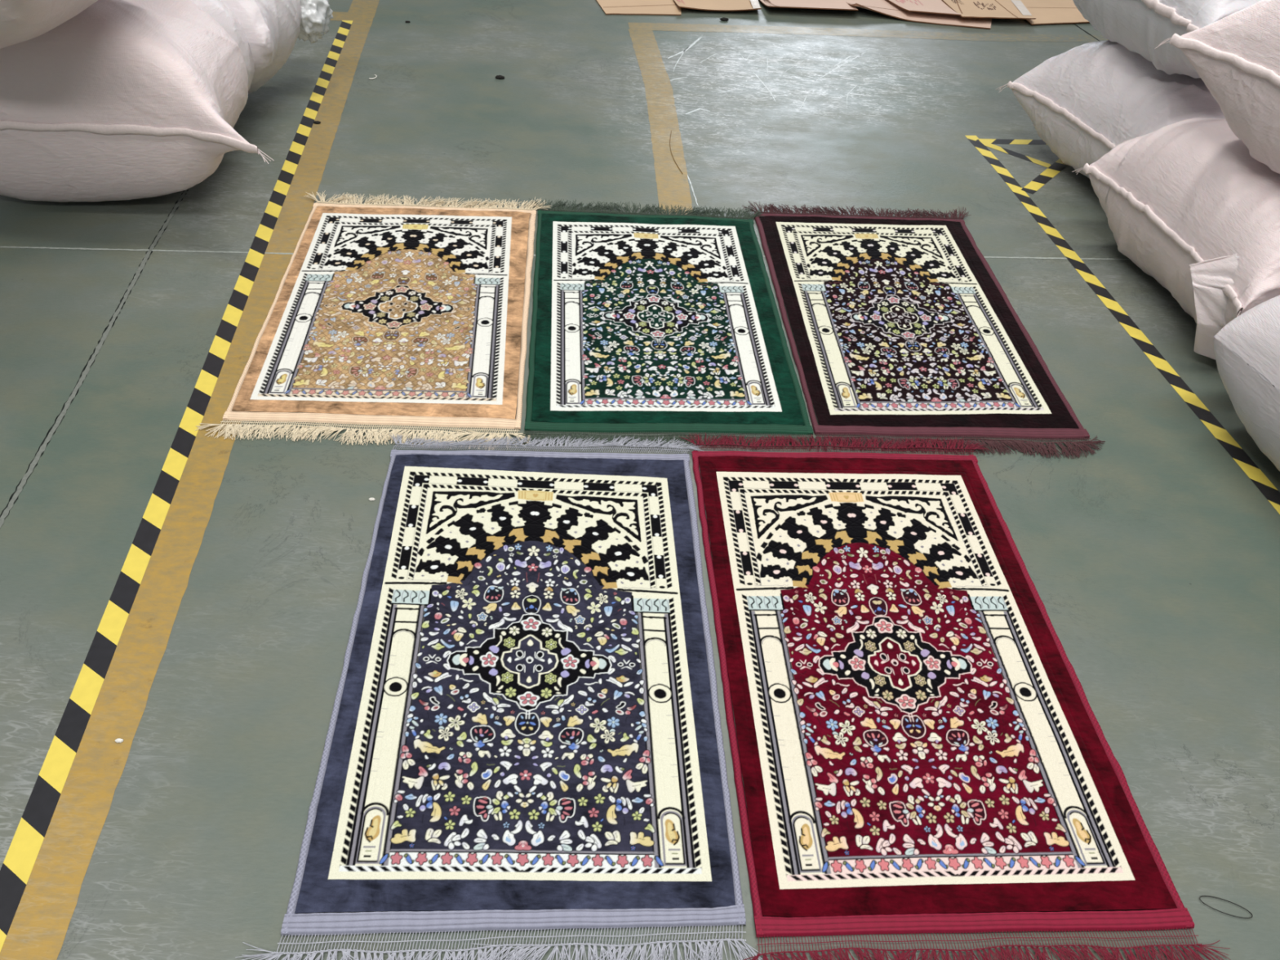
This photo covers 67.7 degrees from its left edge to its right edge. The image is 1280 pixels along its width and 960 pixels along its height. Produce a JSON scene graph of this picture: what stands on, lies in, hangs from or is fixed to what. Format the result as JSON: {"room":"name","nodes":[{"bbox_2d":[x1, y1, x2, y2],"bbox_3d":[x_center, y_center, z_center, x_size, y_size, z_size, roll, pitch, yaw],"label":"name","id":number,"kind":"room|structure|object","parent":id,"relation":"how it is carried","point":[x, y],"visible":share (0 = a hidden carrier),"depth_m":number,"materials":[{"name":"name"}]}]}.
{"room":"warehouse","nodes":[
{"label":"warehouse","id":0,"kind":"room"},
{"bbox_2d":[0,0,1279,959],"bbox_3d":[0.194,-2.596,5.086,18.000,0.121,17.000,4,43,0],"label":"floor","id":1,"kind":"structure","parent":0,"point":[1152,557],"depth_m":2.23,"materials":[{"name":"green paint"}]},
{"bbox_2d":[115,737,123,742],"bbox_3d":[-0.892,0.446,1.636,0.015,0.005,0.009,4,43,0],"label":"scrap","id":2,"kind":"object","parent":1,"relation":"on","point":[117,740],"visible":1,"depth_m":1.63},
{"bbox_2d":[0,0,274,202],"bbox_3d":[-1.681,-1.143,2.824,1.300,0.604,0.698,0,43,-5],"label":"woven sack","id":3,"kind":"object","parent":1,"relation":"on","point":[121,100],"visible":0.96,"depth_m":2.69,"materials":[{"name":"white fabric"}]},
{"bbox_2d":[0,0,97,48],"bbox_3d":[-1.802,-1.386,2.312,1.192,0.631,0.843,8,43,4],"label":"woven sack","id":4,"kind":"object","parent":3,"relation":"on","point":[20,20],"visible":1,"depth_m":2.17,"materials":[{"name":"white fabric"}]},
{"bbox_2d":[0,20,352,951],"bbox_3d":[-1.089,-0.352,2.481,0.056,0.001,5.056,-1,43,-6],"label":"tape","id":5,"kind":"object","parent":1,"relation":"on","point":[15,870],"visible":1,"depth_m":1.91,"materials":[{"name":"yellow plastic"}]},
{"bbox_2d":[189,0,254,90],"bbox_3d":[-1.764,-1.411,3.124,0.926,0.574,0.352,4,43,0],"label":"woven sack","id":6,"kind":"object","parent":1,"relation":"on","point":[216,9],"visible":0.15,"depth_m":3.09,"materials":[{"name":"white fabric"}]},
{"bbox_2d":[220,0,301,93],"bbox_3d":[-1.778,-1.668,3.350,1.113,0.652,0.490,4,43,0],"label":"woven sack","id":7,"kind":"object","parent":1,"relation":"on","point":[271,28],"visible":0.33,"depth_m":3.27,"materials":[{"name":"white fabric"}]},
{"bbox_2d":[297,0,333,44],"bbox_3d":[-1.252,-1.767,3.578,0.194,0.246,0.200,-8,44,-13],"label":"plastic bag","id":8,"kind":"object","parent":1,"relation":"on","point":[316,15],"visible":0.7,"depth_m":3.55,"materials":[{"name":"white plastic"}]},
{"bbox_2d":[313,120,320,124],"bbox_3d":[-1.183,-1.309,3.498,0.030,0.010,0.019,4,43,0],"label":"scrap","id":9,"kind":"object","parent":1,"relation":"on","point":[314,122],"visible":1,"depth_m":3.49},
{"bbox_2d":[194,191,551,450],"bbox_3d":[-0.663,-0.502,2.657,0.797,0.024,1.235,1,43,-4],"label":"rug","id":10,"kind":"object","parent":1,"relation":"on","point":[399,311],"visible":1,"depth_m":2.57,"materials":[{"name":"fabric"}]},
{"bbox_2d":[495,75,504,79],"bbox_3d":[-0.572,-1.647,3.909,0.042,0.015,0.026,4,43,0],"label":"scrap","id":11,"kind":"object","parent":1,"relation":"on","point":[500,77],"visible":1,"depth_m":3.90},
{"bbox_2d":[235,433,768,959],"bbox_3d":[-0.219,0.313,1.823,0.784,0.014,1.236,1,43,-4],"label":"rug","id":12,"kind":"object","parent":1,"relation":"on","point":[524,732],"visible":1,"depth_m":1.70,"materials":[{"name":"fabric"}]},
{"bbox_2d":[595,0,680,15],"bbox_3d":[-0.006,-2.406,4.773,0.508,0.006,0.496,-3,43,-7],"label":"cardboard sheet","id":13,"kind":"object","parent":1,"relation":"on","point":[649,7],"visible":0.98,"depth_m":4.67,"materials":[{"name":"brown cardboard"}]},
{"bbox_2d":[510,198,818,448],"bbox_3d":[0.049,-0.499,2.712,0.779,0.024,1.218,1,43,-4],"label":"rug","id":14,"kind":"object","parent":1,"relation":"on","point":[665,322],"visible":1,"depth_m":2.62,"materials":[{"name":"fabric"}]},
{"bbox_2d":[669,130,682,173],"bbox_3d":[0.124,-1.200,3.489,0.023,0.002,0.364,-1,43,-6],"label":"thread","id":15,"kind":"object","parent":1,"relation":"on","point":[671,131],"visible":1,"depth_m":3.46},
{"bbox_2d":[673,0,761,11],"bbox_3d":[0.396,-2.449,4.825,0.480,0.024,0.476,-4,43,-8],"label":"cardboard sheet","id":16,"kind":"object","parent":1,"relation":"on","point":[704,5],"visible":1,"depth_m":4.71,"materials":[{"name":"brown cardboard"}]},
{"bbox_2d":[720,17,728,21],"bbox_3d":[0.406,-2.219,4.601,0.045,0.017,0.028,4,43,0],"label":"scrap","id":17,"kind":"object","parent":1,"relation":"on","point":[721,19],"visible":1,"depth_m":4.60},
{"bbox_2d":[759,0,857,10],"bbox_3d":[0.872,-2.471,4.881,0.569,0.036,0.509,-3,43,-7],"label":"cardboard sheet","id":18,"kind":"object","parent":1,"relation":"on","point":[805,4],"visible":0.97,"depth_m":4.79,"materials":[{"name":"brown cardboard"}]},
{"bbox_2d":[845,0,991,29],"bbox_3d":[1.458,-2.471,4.919,0.900,0.059,0.587,4,43,0],"label":"cardboard sheet","id":19,"kind":"object","parent":1,"relation":"on","point":[886,7],"visible":0.62,"depth_m":4.79,"materials":[{"name":"cardboard"}]},
{"bbox_2d":[887,0,961,15],"bbox_3d":[1.415,-2.494,4.945,0.450,0.025,0.522,4,43,0],"label":"cardboard sheet","id":20,"kind":"object","parent":19,"relation":"on","point":[934,6],"visible":1,"depth_m":4.85,"materials":[{"name":"brown cardboard"}]},
{"bbox_2d":[896,0,922,4],"bbox_3d":[1.379,-2.473,4.923,0.141,0.004,0.148,4,43,0],"label":"print","id":21,"kind":"object","parent":20,"relation":"on","point":[898,2],"depth_m":4.90,"materials":[{"name":"pink"}]},
{"bbox_2d":[942,0,1035,19],"bbox_3d":[1.770,-2.478,4.950,0.480,0.017,0.601,4,43,0],"label":"cardboard sheet","id":22,"kind":"object","parent":19,"relation":"on","point":[994,9],"visible":1,"depth_m":4.87,"materials":[{"name":"brown cardboard"}]},
{"bbox_2d":[973,1,995,9],"bbox_3d":[1.774,-2.434,4.904,0.102,0.003,0.141,1,43,-3],"label":"print","id":23,"kind":"object","parent":22,"relation":"on","point":[976,5],"depth_m":4.91,"materials":[{"name":"black"}]},
{"bbox_2d":[742,200,1105,458],"bbox_3d":[0.752,-0.496,2.765,0.782,0.024,1.270,1,43,-4],"label":"rug","id":24,"kind":"object","parent":1,"relation":"on","point":[902,322],"visible":1,"depth_m":2.67,"materials":[{"name":"fabric"}]},
{"bbox_2d":[680,432,1231,959],"bbox_3d":[0.494,0.322,1.870,0.795,0.014,1.265,1,43,-4],"label":"rug","id":25,"kind":"object","parent":1,"relation":"on","point":[918,737],"visible":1,"depth_m":1.74,"materials":[{"name":"fabric"}]},
{"bbox_2d":[979,138,1046,144],"bbox_3d":[1.498,-1.320,3.730,0.414,0.001,0.044,-1,43,-6],"label":"tape","id":26,"kind":"object","parent":1,"relation":"on","point":[988,140],"visible":0.72,"depth_m":3.73,"materials":[{"name":"yellow plastic"}]},
{"bbox_2d":[974,139,1051,167],"bbox_3d":[1.436,-1.238,3.636,0.344,0.001,0.036,32,50,27],"label":"tape","id":27,"kind":"object","parent":1,"relation":"on","point":[979,141],"visible":1,"depth_m":3.64,"materials":[{"name":"yellow plastic"}]},
{"bbox_2d":[1020,159,1067,194],"bbox_3d":[1.502,-1.124,3.519,0.046,0.001,0.390,31,49,26],"label":"tape","id":28,"kind":"object","parent":1,"relation":"on","point":[1043,178],"visible":0.9,"depth_m":3.50,"materials":[{"name":"yellow plastic"}]},
{"bbox_2d":[1022,0,1089,25],"bbox_3d":[2.173,-2.502,5.048,0.520,0.009,0.682,4,43,0],"label":"cardboard sheet","id":29,"kind":"object","parent":1,"relation":"on","point":[1045,11],"visible":0.66,"depth_m":4.97,"materials":[{"name":"brown cardboard"}]},
{"bbox_2d":[995,40,1225,178],"bbox_3d":[2.004,-1.310,3.381,1.158,0.505,0.847,-8,44,-13],"label":"woven sack","id":30,"kind":"object","parent":1,"relation":"on","point":[1083,101],"visible":0.35,"depth_m":3.24,"materials":[{"name":"white fabric"}]},
{"bbox_2d":[1072,0,1260,78],"bbox_3d":[2.099,-1.643,3.101,1.303,0.491,0.996,-5,44,-10],"label":"woven sack","id":31,"kind":"object","parent":30,"relation":"on","point":[1140,26],"visible":0.43,"depth_m":2.94,"materials":[{"name":"white fabric"}]},
{"bbox_2d":[964,135,1279,514],"bbox_3d":[1.478,-0.101,2.417,0.068,0.001,3.670,-1,43,-6],"label":"tape","id":32,"kind":"object","parent":1,"relation":"on","point":[1272,494],"visible":1,"depth_m":2.73,"materials":[{"name":"yellow plastic"}]},
{"bbox_2d":[1071,117,1279,359],"bbox_3d":[2.014,-0.746,2.780,1.144,0.500,0.906,-3,43,-8],"label":"woven sack","id":33,"kind":"object","parent":1,"relation":"on","point":[1187,202],"visible":0.82,"depth_m":2.66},
{"bbox_2d":[1155,0,1279,173],"bbox_3d":[2.145,-0.937,2.287,1.250,0.581,1.121,-10,45,-14],"label":"woven sack","id":34,"kind":"object","parent":33,"relation":"on","point":[1236,56],"visible":1,"depth_m":2.43,"materials":[{"name":"white fabric"}]},
{"bbox_2d":[1199,895,1253,918],"bbox_3d":[0.937,0.682,1.527,0.080,0.001,0.024,15,44,11],"label":"thread","id":35,"kind":"object","parent":1,"relation":"on","point":[1201,895],"visible":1,"depth_m":1.53},
{"bbox_2d":[1213,295,1279,471],"bbox_3d":[2.063,-0.151,2.114,1.253,0.538,0.807,-4,43,-9],"label":"woven sack","id":36,"kind":"object","parent":1,"relation":"on","point":[1246,349],"visible":1,"depth_m":2.23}
]}

